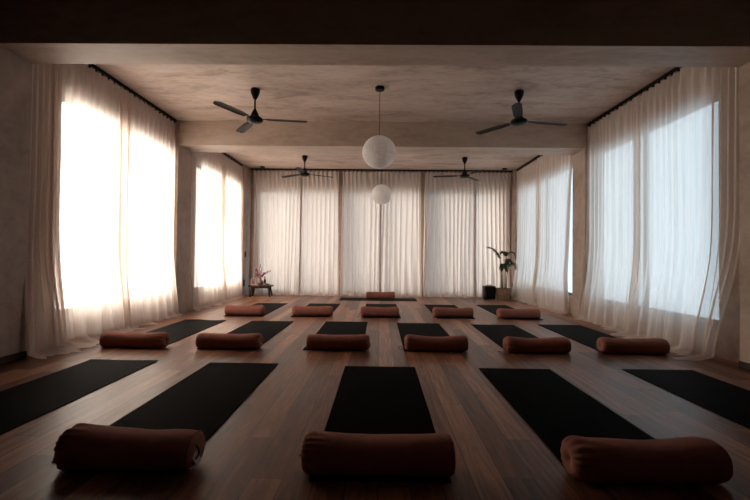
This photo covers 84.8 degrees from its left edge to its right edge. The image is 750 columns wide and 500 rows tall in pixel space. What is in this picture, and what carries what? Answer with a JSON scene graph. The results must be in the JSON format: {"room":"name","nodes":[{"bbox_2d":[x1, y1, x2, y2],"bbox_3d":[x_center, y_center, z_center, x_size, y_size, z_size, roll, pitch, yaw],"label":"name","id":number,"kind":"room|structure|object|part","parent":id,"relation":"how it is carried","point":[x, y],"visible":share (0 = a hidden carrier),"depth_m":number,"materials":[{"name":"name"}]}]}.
{"room":"exercise studio","nodes":[
{"label":"exercise studio","id":0,"kind":"room"},
{"bbox_2d":[0,46,250,356],"bbox_3d":[-3.339,-0.525,6.931,0.300,3.150,6.920,1,-1,1],"label":"wall","id":1,"kind":"structure","parent":0,"point":[16,72],"depth_m":3.74,"materials":[{"name":"paint"}]},
{"bbox_2d":[0,0,749,66],"bbox_3d":[0.066,-1.918,3.638,6.560,0.400,0.370,1,-1,1],"label":"beam","id":2,"kind":"structure","parent":1,"relation":"attached to","point":[587,33],"depth_m":3.47,"materials":[{"name":"paint"}]},
{"bbox_2d":[179,121,585,154],"bbox_3d":[0.105,-1.863,6.862,6.560,0.400,0.460,1,-1,1],"label":"beam","id":3,"kind":"structure","parent":1,"relation":"attached to","point":[194,136],"depth_m":6.64,"materials":[{"name":"paint"}]},
{"bbox_2d":[0,294,749,499],"bbox_3d":[0.025,1.081,3.002,7.160,0.120,15.440,1,-1,1],"label":"floor","id":4,"kind":"structure","parent":0,"point":[254,453],"depth_m":2.52,"materials":[{"name":"brown wood"}]},
{"bbox_2d":[0,359,157,434],"bbox_3d":[-2.291,0.986,2.806,0.618,0.010,1.872,1,-1,1],"label":"yoga mat","id":5,"kind":"object","parent":4,"relation":"on","point":[23,403],"visible":1,"depth_m":2.92,"materials":[{"name":"black rubber"}]},
{"bbox_2d":[51,362,277,462],"bbox_3d":[-1.181,1.000,2.793,0.617,0.007,1.792,1,-1,0],"label":"yoga mat","id":6,"kind":"object","parent":4,"relation":"on","point":[203,400],"visible":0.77,"depth_m":2.72,"materials":[{"name":"black rubber"}]},
{"bbox_2d":[53,423,204,470],"bbox_3d":[-1.110,0.899,1.894,0.644,0.164,0.211,1,-1,2],"label":"bolster","id":7,"kind":"object","parent":6,"relation":"on","point":[83,446],"visible":1,"depth_m":1.81,"materials":[{"name":"orange fabric"}]},
{"bbox_2d":[107,319,225,347],"bbox_3d":[-2.522,1.021,5.175,0.617,0.016,1.842,1,-1,1],"label":"yoga mat","id":8,"kind":"object","parent":4,"relation":"on","point":[177,331],"visible":0.63,"depth_m":5.38,"materials":[{"name":"black rubber"}]},
{"bbox_2d":[99,331,169,347],"bbox_3d":[-2.501,0.932,4.307,0.677,0.150,0.206,1,-1,1],"label":"bolster","id":9,"kind":"object","parent":8,"relation":"on","point":[107,339],"visible":1,"depth_m":4.22,"materials":[{"name":"orange fabric"}]},
{"bbox_2d":[196,321,293,349],"bbox_3d":[-1.523,1.036,5.156,0.617,0.007,1.852,1,-1,1],"label":"yoga mat","id":10,"kind":"object","parent":4,"relation":"on","point":[268,329],"visible":0.57,"depth_m":5.38,"materials":[{"name":"black rubber"}]},
{"bbox_2d":[196,333,262,348],"bbox_3d":[-1.518,0.943,4.304,0.663,0.150,0.208,1,-1,1],"label":"bolster","id":11,"kind":"object","parent":10,"relation":"on","point":[203,340],"visible":1,"depth_m":4.21,"materials":[{"name":"orange fabric"}]},
{"bbox_2d":[224,303,287,316],"bbox_3d":[-2.095,1.069,7.454,0.617,0.007,1.852,1,-1,1],"label":"yoga mat","id":12,"kind":"object","parent":4,"relation":"on","point":[269,307],"visible":0.51,"depth_m":7.66,"materials":[{"name":"black rubber"}]},
{"bbox_2d":[225,305,264,314],"bbox_3d":[-2.119,0.976,6.711,0.630,0.152,0.208,1,-1,0],"label":"bolster","id":13,"kind":"object","parent":12,"relation":"on","point":[229,309],"visible":1,"depth_m":6.62,"materials":[{"name":"orange fabric"}]},
{"bbox_2d":[248,285,273,296],"bbox_3d":[-2.720,0.971,9.819,0.540,0.270,0.280,1,-1,-2],"label":"wooden stool","id":14,"kind":"object","parent":4,"relation":"on","point":[253,287],"visible":0.97,"depth_m":9.70,"materials":[{"name":"brown wood"}]},
{"bbox_3d":[-2.718,0.854,9.821,0.540,0.035,0.280,1,-1,-2],"label":"seat","id":15,"kind":"part","parent":14,"relation":"part of","materials":[{"name":"brown wood"}]},
{"bbox_2d":[255,264,270,284],"bbox_3d":[-2.678,0.587,9.845,0.386,0.499,0.148,1,-1,1],"label":"flower vase","id":16,"kind":"object","parent":14,"relation":"on","point":[260,281],"visible":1,"depth_m":9.82,"materials":[{"name":"beige ceramic"}]},
{"bbox_2d":[290,303,339,316],"bbox_3d":[-1.029,1.081,7.470,0.617,0.007,1.852,1,-1,1],"label":"yoga mat","id":17,"kind":"object","parent":4,"relation":"on","point":[334,306],"visible":0.31,"depth_m":7.97,"materials":[{"name":"black rubber"}]},
{"bbox_2d":[292,305,332,315],"bbox_3d":[-1.017,0.987,6.718,0.653,0.154,0.205,1,-1,1],"label":"bolster","id":18,"kind":"object","parent":17,"relation":"on","point":[296,310],"visible":1,"depth_m":6.63,"materials":[{"name":"orange fabric"}]},
{"bbox_2d":[303,321,367,350],"bbox_3d":[-0.428,1.048,5.169,0.617,0.007,1.862,1,-1,1],"label":"yoga mat","id":19,"kind":"object","parent":4,"relation":"on","point":[329,327],"visible":0.59,"depth_m":5.45,"materials":[{"name":"black rubber"}]},
{"bbox_2d":[306,334,369,349],"bbox_3d":[-0.378,0.957,4.310,0.662,0.148,0.206,1,-1,1],"label":"bolster","id":20,"kind":"object","parent":19,"relation":"on","point":[314,341],"visible":1,"depth_m":4.22,"materials":[{"name":"orange fabric"}]},
{"bbox_2d":[340,297,416,300],"bbox_3d":[0.074,1.125,9.382,1.731,0.007,0.602,1,-1,1],"label":"yoga mat","id":21,"kind":"object","parent":4,"relation":"on","point":[342,298],"visible":0.96,"depth_m":9.31,"materials":[{"name":"black rubber"}]},
{"bbox_2d":[366,292,394,298],"bbox_3d":[0.131,1.046,9.563,0.673,0.158,0.207,1,-1,1],"label":"bolster","id":22,"kind":"object","parent":21,"relation":"on","point":[380,295],"visible":1,"depth_m":9.47,"materials":[{"name":"orange fabric"}]},
{"bbox_2d":[309,366,451,482],"bbox_3d":[0.033,1.012,2.693,0.617,0.007,1.852,1,-1,1],"label":"yoga mat","id":23,"kind":"object","parent":4,"relation":"on","point":[368,399],"visible":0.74,"depth_m":2.61,"materials":[{"name":"black rubber"}]},
{"bbox_2d":[299,430,455,476],"bbox_3d":[0.004,0.916,1.869,0.704,0.155,0.206,1,-1,1],"label":"bolster","id":24,"kind":"object","parent":23,"relation":"on","point":[322,452],"visible":1,"depth_m":1.78,"materials":[{"name":"orange fabric"}]},
{"bbox_2d":[362,304,400,317],"bbox_3d":[0.116,1.094,7.487,0.617,0.007,1.912,1,-1,1],"label":"yoga mat","id":25,"kind":"object","parent":4,"relation":"on","point":[367,305],"visible":0.4,"depth_m":7.99,"materials":[{"name":"black rubber"}]},
{"bbox_2d":[358,306,398,316],"bbox_3d":[0.051,1.003,6.680,0.676,0.163,0.254,1,-1,1],"label":"bolster","id":26,"kind":"object","parent":25,"relation":"on","point":[365,311],"visible":1,"depth_m":6.61,"materials":[{"name":"orange fabric"}]},
{"bbox_2d":[397,323,463,351],"bbox_3d":[0.617,1.059,5.125,0.616,0.007,1.802,1,-1,1],"label":"yoga mat","id":27,"kind":"object","parent":4,"relation":"on","point":[422,329],"visible":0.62,"depth_m":5.41,"materials":[{"name":"black rubber"}]},
{"bbox_2d":[398,334,467,350],"bbox_3d":[0.604,0.964,4.302,0.724,0.155,0.205,1,-1,-1],"label":"bolster","id":28,"kind":"object","parent":27,"relation":"on","point":[412,342],"visible":1,"depth_m":4.22,"materials":[{"name":"orange fabric"}]},
{"bbox_2d":[425,305,475,318],"bbox_3d":[1.305,1.107,7.477,0.617,0.007,1.862,1,-1,1],"label":"yoga mat","id":29,"kind":"object","parent":4,"relation":"on","point":[430,307],"visible":0.41,"depth_m":7.85,"materials":[{"name":"black rubber"}]},
{"bbox_2d":[432,307,473,316],"bbox_3d":[1.273,1.013,6.729,0.653,0.153,0.209,1,-1,-2],"label":"bolster","id":30,"kind":"object","parent":29,"relation":"on","point":[437,311],"visible":1,"depth_m":6.64,"materials":[{"name":"orange fabric"}]},
{"bbox_2d":[482,285,495,298],"bbox_3d":[2.705,0.995,9.748,0.260,0.339,0.230,1,-1,-2],"label":"speaker","id":31,"kind":"object","parent":4,"relation":"on","point":[488,292],"visible":1,"depth_m":9.64},
{"bbox_2d":[486,287,494,297],"bbox_3d":[2.709,0.999,9.640,0.224,0.257,0.008,1,-1,-2],"label":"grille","id":32,"kind":"object","parent":31,"relation":"attached to","point":[490,291],"depth_m":9.64,"materials":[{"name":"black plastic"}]},
{"bbox_2d":[486,247,518,299],"bbox_3d":[2.995,0.545,9.691,0.767,1.244,0.480,1,-1,1],"label":"potted palm","id":33,"kind":"object","parent":4,"relation":"on","point":[502,293],"visible":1,"depth_m":9.60,"materials":[{"name":"plant"}]},
{"bbox_2d":[496,288,511,299],"bbox_3d":[3.039,1.036,9.727,0.388,0.265,0.388,1,-1,1],"label":"basket","id":34,"kind":"object","parent":4,"relation":"on","point":[501,293],"depth_m":9.58,"materials":[{"name":"beige wicker"}]},
{"bbox_2d":[477,305,542,319],"bbox_3d":[2.371,1.119,7.489,0.616,0.007,1.973,1,-1,1],"label":"yoga mat","id":35,"kind":"object","parent":4,"relation":"on","point":[491,308],"visible":0.47,"depth_m":7.73,"materials":[{"name":"black rubber"}]},
{"bbox_2d":[496,308,540,317],"bbox_3d":[2.323,1.023,6.665,0.673,0.154,0.207,1,-1,-1],"label":"bolster","id":36,"kind":"object","parent":35,"relation":"on","point":[501,312],"visible":1,"depth_m":6.58,"materials":[{"name":"orange fabric"}]},
{"bbox_2d":[471,324,569,353],"bbox_3d":[1.692,1.070,5.082,0.617,0.007,1.762,1,-1,1],"label":"yoga mat","id":37,"kind":"object","parent":4,"relation":"on","point":[496,333],"visible":0.52,"depth_m":5.32,"materials":[{"name":"black rubber"}]},
{"bbox_2d":[498,336,570,352],"bbox_3d":[1.637,0.981,4.274,0.746,0.153,0.208,1,-1,-1],"label":"bolster","id":38,"kind":"object","parent":37,"relation":"on","point":[510,344],"visible":1,"depth_m":4.19,"materials":[{"name":"orange fabric"}]},
{"bbox_2d":[479,368,654,462],"bbox_3d":[1.208,1.025,2.703,0.618,0.007,1.793,1,-1,1],"label":"yoga mat","id":39,"kind":"object","parent":4,"relation":"on","point":[552,406],"visible":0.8,"depth_m":2.65,"materials":[{"name":"black rubber"}]},
{"bbox_2d":[560,435,732,483],"bbox_3d":[1.194,0.925,1.836,0.673,0.162,0.212,1,-1,0],"label":"bolster","id":40,"kind":"object","parent":39,"relation":"on","point":[688,460],"visible":1,"depth_m":1.75,"materials":[{"name":"orange fabric"}]},
{"bbox_2d":[538,324,665,354],"bbox_3d":[2.682,1.082,5.115,0.617,0.007,1.813,1,-1,1],"label":"yoga mat","id":41,"kind":"object","parent":4,"relation":"on","point":[586,336],"visible":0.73,"depth_m":5.28,"materials":[{"name":"black rubber"}]},
{"bbox_2d":[596,337,669,353],"bbox_3d":[2.674,0.988,4.272,0.673,0.151,0.206,1,-1,1],"label":"bolster","id":42,"kind":"object","parent":41,"relation":"on","point":[604,344],"visible":1,"depth_m":4.18,"materials":[{"name":"orange fabric"}]},
{"bbox_2d":[622,369,749,428],"bbox_3d":[2.472,1.038,2.675,0.617,0.007,1.886,1,-1,1],"label":"yoga mat","id":43,"kind":"object","parent":4,"relation":"on","point":[730,401],"visible":1,"depth_m":3.05,"materials":[{"name":"black rubber"}]},
{"bbox_2d":[249,170,510,295],"bbox_3d":[0.134,-0.427,10.448,7.160,3.150,0.200,1,-1,1],"label":"wall","id":44,"kind":"structure","parent":0,"point":[252,172],"depth_m":10.36,"materials":[{"name":"paint"}]},
{"bbox_2d":[87,64,682,169],"bbox_3d":[0.111,-2.159,7.117,7.160,0.200,7.320,1,-1,1],"label":"ceiling","id":45,"kind":"structure","parent":0,"point":[185,92],"depth_m":5.53,"materials":[{"name":"paint"}]},
{"bbox_2d":[88,64,176,122],"bbox_3d":[-3.238,-2.096,5.261,0.032,0.062,2.770,1,-1,1],"label":"track","id":46,"kind":"object","parent":45,"relation":"attached to","point":[97,69],"visible":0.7,"depth_m":5.39,"materials":[{"name":"black metal"}]},
{"bbox_2d":[23,64,80,358],"bbox_3d":[-3.090,-0.545,4.018,0.430,3.086,0.480,1,-1,1],"label":"curtain","id":47,"kind":"object","parent":46,"relation":"hanging from","point":[45,318],"visible":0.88,"depth_m":4.03,"materials":[{"name":"fabric"}]},
{"bbox_2d":[53,64,145,348],"bbox_3d":[-3.091,-0.532,4.771,0.409,3.086,1.274,1,-1,1],"label":"curtain","id":48,"kind":"object","parent":46,"relation":"hanging from","point":[90,127],"visible":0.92,"depth_m":4.68,"materials":[{"name":"fabric"}]},
{"bbox_2d":[118,90,181,329],"bbox_3d":[-3.133,-0.514,5.908,0.301,3.086,1.420,1,-1,1],"label":"curtain","id":49,"kind":"object","parent":46,"relation":"hanging from","point":[149,264],"visible":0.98,"depth_m":5.82,"materials":[{"name":"fabric"}]},
{"bbox_2d":[221,153,242,165],"bbox_3d":[-3.199,-2.041,8.491,0.032,0.062,2.710,1,-1,1],"label":"track","id":50,"kind":"object","parent":45,"relation":"attached to","point":[226,154],"visible":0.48,"depth_m":9.14,"materials":[{"name":"black metal"}]},
{"bbox_2d":[189,152,229,310],"bbox_3d":[-3.097,-0.479,7.918,0.298,3.086,1.580,1,-1,1],"label":"curtain","id":51,"kind":"object","parent":50,"relation":"hanging from","point":[206,274],"visible":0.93,"depth_m":7.88,"materials":[{"name":"fabric"}]},
{"bbox_2d":[221,157,243,300],"bbox_3d":[-3.118,-0.458,9.187,0.239,3.086,1.243,1,-1,2],"label":"curtain","id":52,"kind":"object","parent":50,"relation":"hanging from","point":[234,174],"visible":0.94,"depth_m":9.18,"materials":[{"name":"fabric"}]},
{"bbox_2d":[213,87,306,132],"bbox_3d":[-1.414,-1.880,5.386,1.050,0.449,1.196,1,-1,-5],"label":"ceiling fan","id":53,"kind":"object","parent":45,"relation":"hanging from","point":[254,118],"visible":1,"depth_m":5.33,"materials":[{"name":"black paint"}]},
{"bbox_3d":[-1.746,-1.714,4.993,0.116,0.023,0.530,0,-1,25],"label":"blade","id":54,"kind":"part","parent":53,"relation":"part of","materials":[{"name":"paint"}]},
{"bbox_3d":[-1.809,-1.702,5.709,0.116,0.023,0.530,1,-1,-35],"label":"blade","id":55,"kind":"part","parent":53,"relation":"part of","materials":[{"name":"paint"}]},
{"bbox_3d":[-1.157,-1.700,5.406,0.530,0.023,0.116,1,-1,-5],"label":"blade","id":56,"kind":"part","parent":53,"relation":"part of","materials":[{"name":"paint"}]},
{"bbox_2d":[281,155,332,177],"bbox_3d":[-1.389,-1.819,8.984,1.050,0.449,1.196,1,-1,-28],"label":"ceiling fan","id":57,"kind":"object","parent":45,"relation":"hanging from","point":[304,173],"visible":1,"depth_m":8.88,"materials":[{"name":"black paint"}]},
{"bbox_3d":[-1.879,-1.645,9.129,0.530,0.023,0.116,0,-1,32],"label":"blade","id":58,"kind":"part","parent":57,"relation":"part of","materials":[{"name":"paint"}]},
{"bbox_3d":[-1.542,-1.653,8.494,0.116,0.023,0.530,1,-1,2],"label":"blade","id":59,"kind":"part","parent":57,"relation":"part of","materials":[{"name":"paint"}]},
{"bbox_2d":[362,85,395,168],"bbox_3d":[0.057,-1.566,5.266,0.434,1.049,0.432,1,-1,1],"label":"paper lantern","id":60,"kind":"object","parent":45,"relation":"hanging from","point":[379,152],"visible":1,"depth_m":5.12,"materials":[{"name":"white paper"}]},
{"bbox_3d":[0.053,-1.250,5.261,0.434,0.417,0.432,1,-1,1],"label":"lamp shade","id":61,"kind":"part","parent":60,"relation":"part of","materials":[{"name":"paper"}]},
{"bbox_3d":[0.060,-1.760,5.270,0.009,0.581,0.007,1,-1,1],"label":"cord","id":62,"kind":"part","parent":60,"relation":"part of","materials":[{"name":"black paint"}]},
{"bbox_2d":[250,168,512,172],"bbox_3d":[0.148,-1.975,10.234,6.520,0.062,0.032,1,-1,1],"label":"track","id":63,"kind":"object","parent":45,"relation":"attached to","point":[252,169],"visible":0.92,"depth_m":10.22,"materials":[{"name":"black metal"}]},
{"bbox_2d":[251,171,301,294],"bbox_3d":[-2.435,-0.434,10.159,1.191,3.086,0.220,1,-1,1],"label":"curtain","id":64,"kind":"object","parent":63,"relation":"hanging from","point":[276,242],"visible":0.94,"depth_m":10.24,"materials":[{"name":"fabric"}]},
{"bbox_2d":[299,171,338,295],"bbox_3d":[-1.375,-0.423,10.156,0.991,3.086,0.198,1,-1,1],"label":"curtain","id":65,"kind":"object","parent":63,"relation":"hanging from","point":[319,204],"visible":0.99,"depth_m":10.23,"materials":[{"name":"fabric"}]},
{"bbox_2d":[340,171,380,295],"bbox_3d":[-0.350,-0.412,10.126,1.000,3.086,0.243,1,-1,1],"label":"curtain","id":66,"kind":"object","parent":63,"relation":"hanging from","point":[361,215],"visible":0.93,"depth_m":10.21,"materials":[{"name":"fabric"}]},
{"bbox_2d":[380,172,421,296],"bbox_3d":[0.644,-0.401,10.122,1.050,3.085,0.234,1,-1,1],"label":"curtain","id":67,"kind":"object","parent":63,"relation":"hanging from","point":[400,224],"visible":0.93,"depth_m":10.20,"materials":[{"name":"fabric"}]},
{"bbox_2d":[423,172,475,297],"bbox_3d":[1.844,-0.388,10.115,1.290,3.086,0.216,1,-1,1],"label":"curtain","id":68,"kind":"object","parent":63,"relation":"hanging from","point":[449,258],"visible":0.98,"depth_m":10.18,"materials":[{"name":"fabric"}]},
{"bbox_2d":[474,173,510,297],"bbox_3d":[2.900,-0.377,10.092,0.905,3.086,0.239,1,-1,1],"label":"curtain","id":69,"kind":"object","parent":63,"relation":"hanging from","point":[493,190],"visible":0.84,"depth_m":10.18,"materials":[{"name":"fabric"}]},
{"bbox_2d":[371,184,391,203],"bbox_3d":[0.147,-1.513,8.956,0.442,1.028,0.442,1,-1,1],"label":"paper lantern","id":70,"kind":"object","parent":45,"relation":"hanging from","point":[381,194],"visible":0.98,"depth_m":8.80,"materials":[{"name":"white paper"}]},
{"bbox_2d":[433,157,483,180],"bbox_3d":[2.042,-1.781,9.029,1.196,0.449,1.050,0,-1,39],"label":"ceiling fan","id":71,"kind":"object","parent":45,"relation":"hanging from","point":[464,174],"visible":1,"depth_m":8.88,"materials":[{"name":"black paint"}]},
{"bbox_3d":[1.533,-1.611,8.972,0.530,0.023,0.116,0,-1,9],"label":"blade","id":72,"kind":"part","parent":71,"relation":"part of","materials":[{"name":"paint"}]},
{"bbox_2d":[475,89,566,133],"bbox_3d":[2.024,-1.843,5.363,1.050,0.449,1.196,1,-1,-8],"label":"ceiling fan","id":73,"kind":"object","parent":45,"relation":"hanging from","point":[519,120],"visible":1,"depth_m":5.31,"materials":[{"name":"black paint"}]},
{"bbox_3d":[1.611,-1.666,5.662,0.116,0.023,0.530,1,-1,-38],"label":"blade","id":74,"kind":"part","parent":73,"relation":"part of","materials":[{"name":"paint"}]},
{"bbox_3d":[1.717,-1.677,4.951,0.116,0.023,0.530,0,-1,22],"label":"blade","id":75,"kind":"part","parent":73,"relation":"part of","materials":[{"name":"paint"}]},
{"bbox_3d":[2.280,-1.663,5.398,0.530,0.023,0.116,1,-1,-8],"label":"blade","id":76,"kind":"part","parent":73,"relation":"part of","materials":[{"name":"paint"}]},
{"bbox_2d":[516,155,542,170],"bbox_3d":[3.452,-1.967,8.548,0.032,0.062,2.990,1,-1,1],"label":"track","id":77,"kind":"object","parent":45,"relation":"attached to","point":[536,157],"visible":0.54,"depth_m":9.22,"materials":[{"name":"black metal"}]},
{"bbox_2d":[511,158,539,304],"bbox_3d":[3.342,-0.385,9.298,0.287,3.086,1.421,1,-1,1],"label":"curtain","id":78,"kind":"object","parent":77,"relation":"hanging from","point":[525,177],"visible":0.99,"depth_m":9.25,"materials":[{"name":"fabric"}]},
{"bbox_2d":[529,155,572,313],"bbox_3d":[3.329,-0.409,7.918,0.278,3.086,1.626,1,-1,1],"label":"curtain","id":79,"kind":"object","parent":77,"relation":"hanging from","point":[554,178],"visible":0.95,"depth_m":7.80,"materials":[{"name":"fabric"}]},
{"bbox_2d":[587,67,681,125],"bbox_3d":[3.412,-2.024,5.199,0.032,0.062,2.810,1,-1,1],"label":"track","id":80,"kind":"object","parent":45,"relation":"attached to","point":[673,70],"visible":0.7,"depth_m":5.32,"materials":[{"name":"black metal"}]},
{"bbox_2d":[574,95,641,332],"bbox_3d":[3.308,-0.442,5.958,0.278,3.086,1.422,1,-1,1],"label":"curtain","id":81,"kind":"object","parent":80,"relation":"hanging from","point":[604,300],"visible":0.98,"depth_m":5.88,"materials":[{"name":"fabric"}]},
{"bbox_2d":[609,67,712,354],"bbox_3d":[3.212,-0.463,4.755,0.416,3.086,1.296,1,-1,1],"label":"curtain","id":82,"kind":"object","parent":80,"relation":"hanging from","point":[676,120],"visible":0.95,"depth_m":4.62,"materials":[{"name":"fabric"}]},
{"bbox_2d":[673,67,739,360],"bbox_3d":[3.234,-0.475,4.051,0.539,3.086,0.333,0,-1,30],"label":"curtain","id":83,"kind":"object","parent":80,"relation":"hanging from","point":[725,241],"visible":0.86,"depth_m":3.98,"materials":[{"name":"fabric"}]},
{"bbox_2d":[511,62,749,362],"bbox_3d":[3.520,-0.451,6.846,0.300,3.150,6.920,1,-1,1],"label":"wall","id":84,"kind":"structure","parent":0,"point":[733,341],"depth_m":3.94,"materials":[{"name":"paint"}]},
{"bbox_3d":[-3.429,-0.651,-0.487,0.300,3.150,7.920,1,-1,1],"label":"wall","id":85,"kind":"structure","parent":0,"visible":0},
{"bbox_2d":[0,351,26,364],"bbox_3d":[-3.287,0.896,-0.330,0.014,0.065,8.290,1,-1,1],"label":"baseboard","id":86,"kind":"structure","parent":85,"relation":"attached to","point":[21,355],"depth_m":3.67,"materials":[{"name":"brown wood"}]},
{"bbox_3d":[3.430,-0.577,-0.572,0.300,3.150,7.920,1,-1,1],"label":"wall","id":87,"kind":"structure","parent":0,"visible":0},
{"bbox_2d":[739,361,749,370],"bbox_3d":[3.258,0.967,-0.411,0.014,0.065,8.290,1,-1,1],"label":"baseboard","id":88,"kind":"structure","parent":87,"relation":"attached to","point":[743,365],"depth_m":3.67,"materials":[{"name":"brown wood"}]}
]}

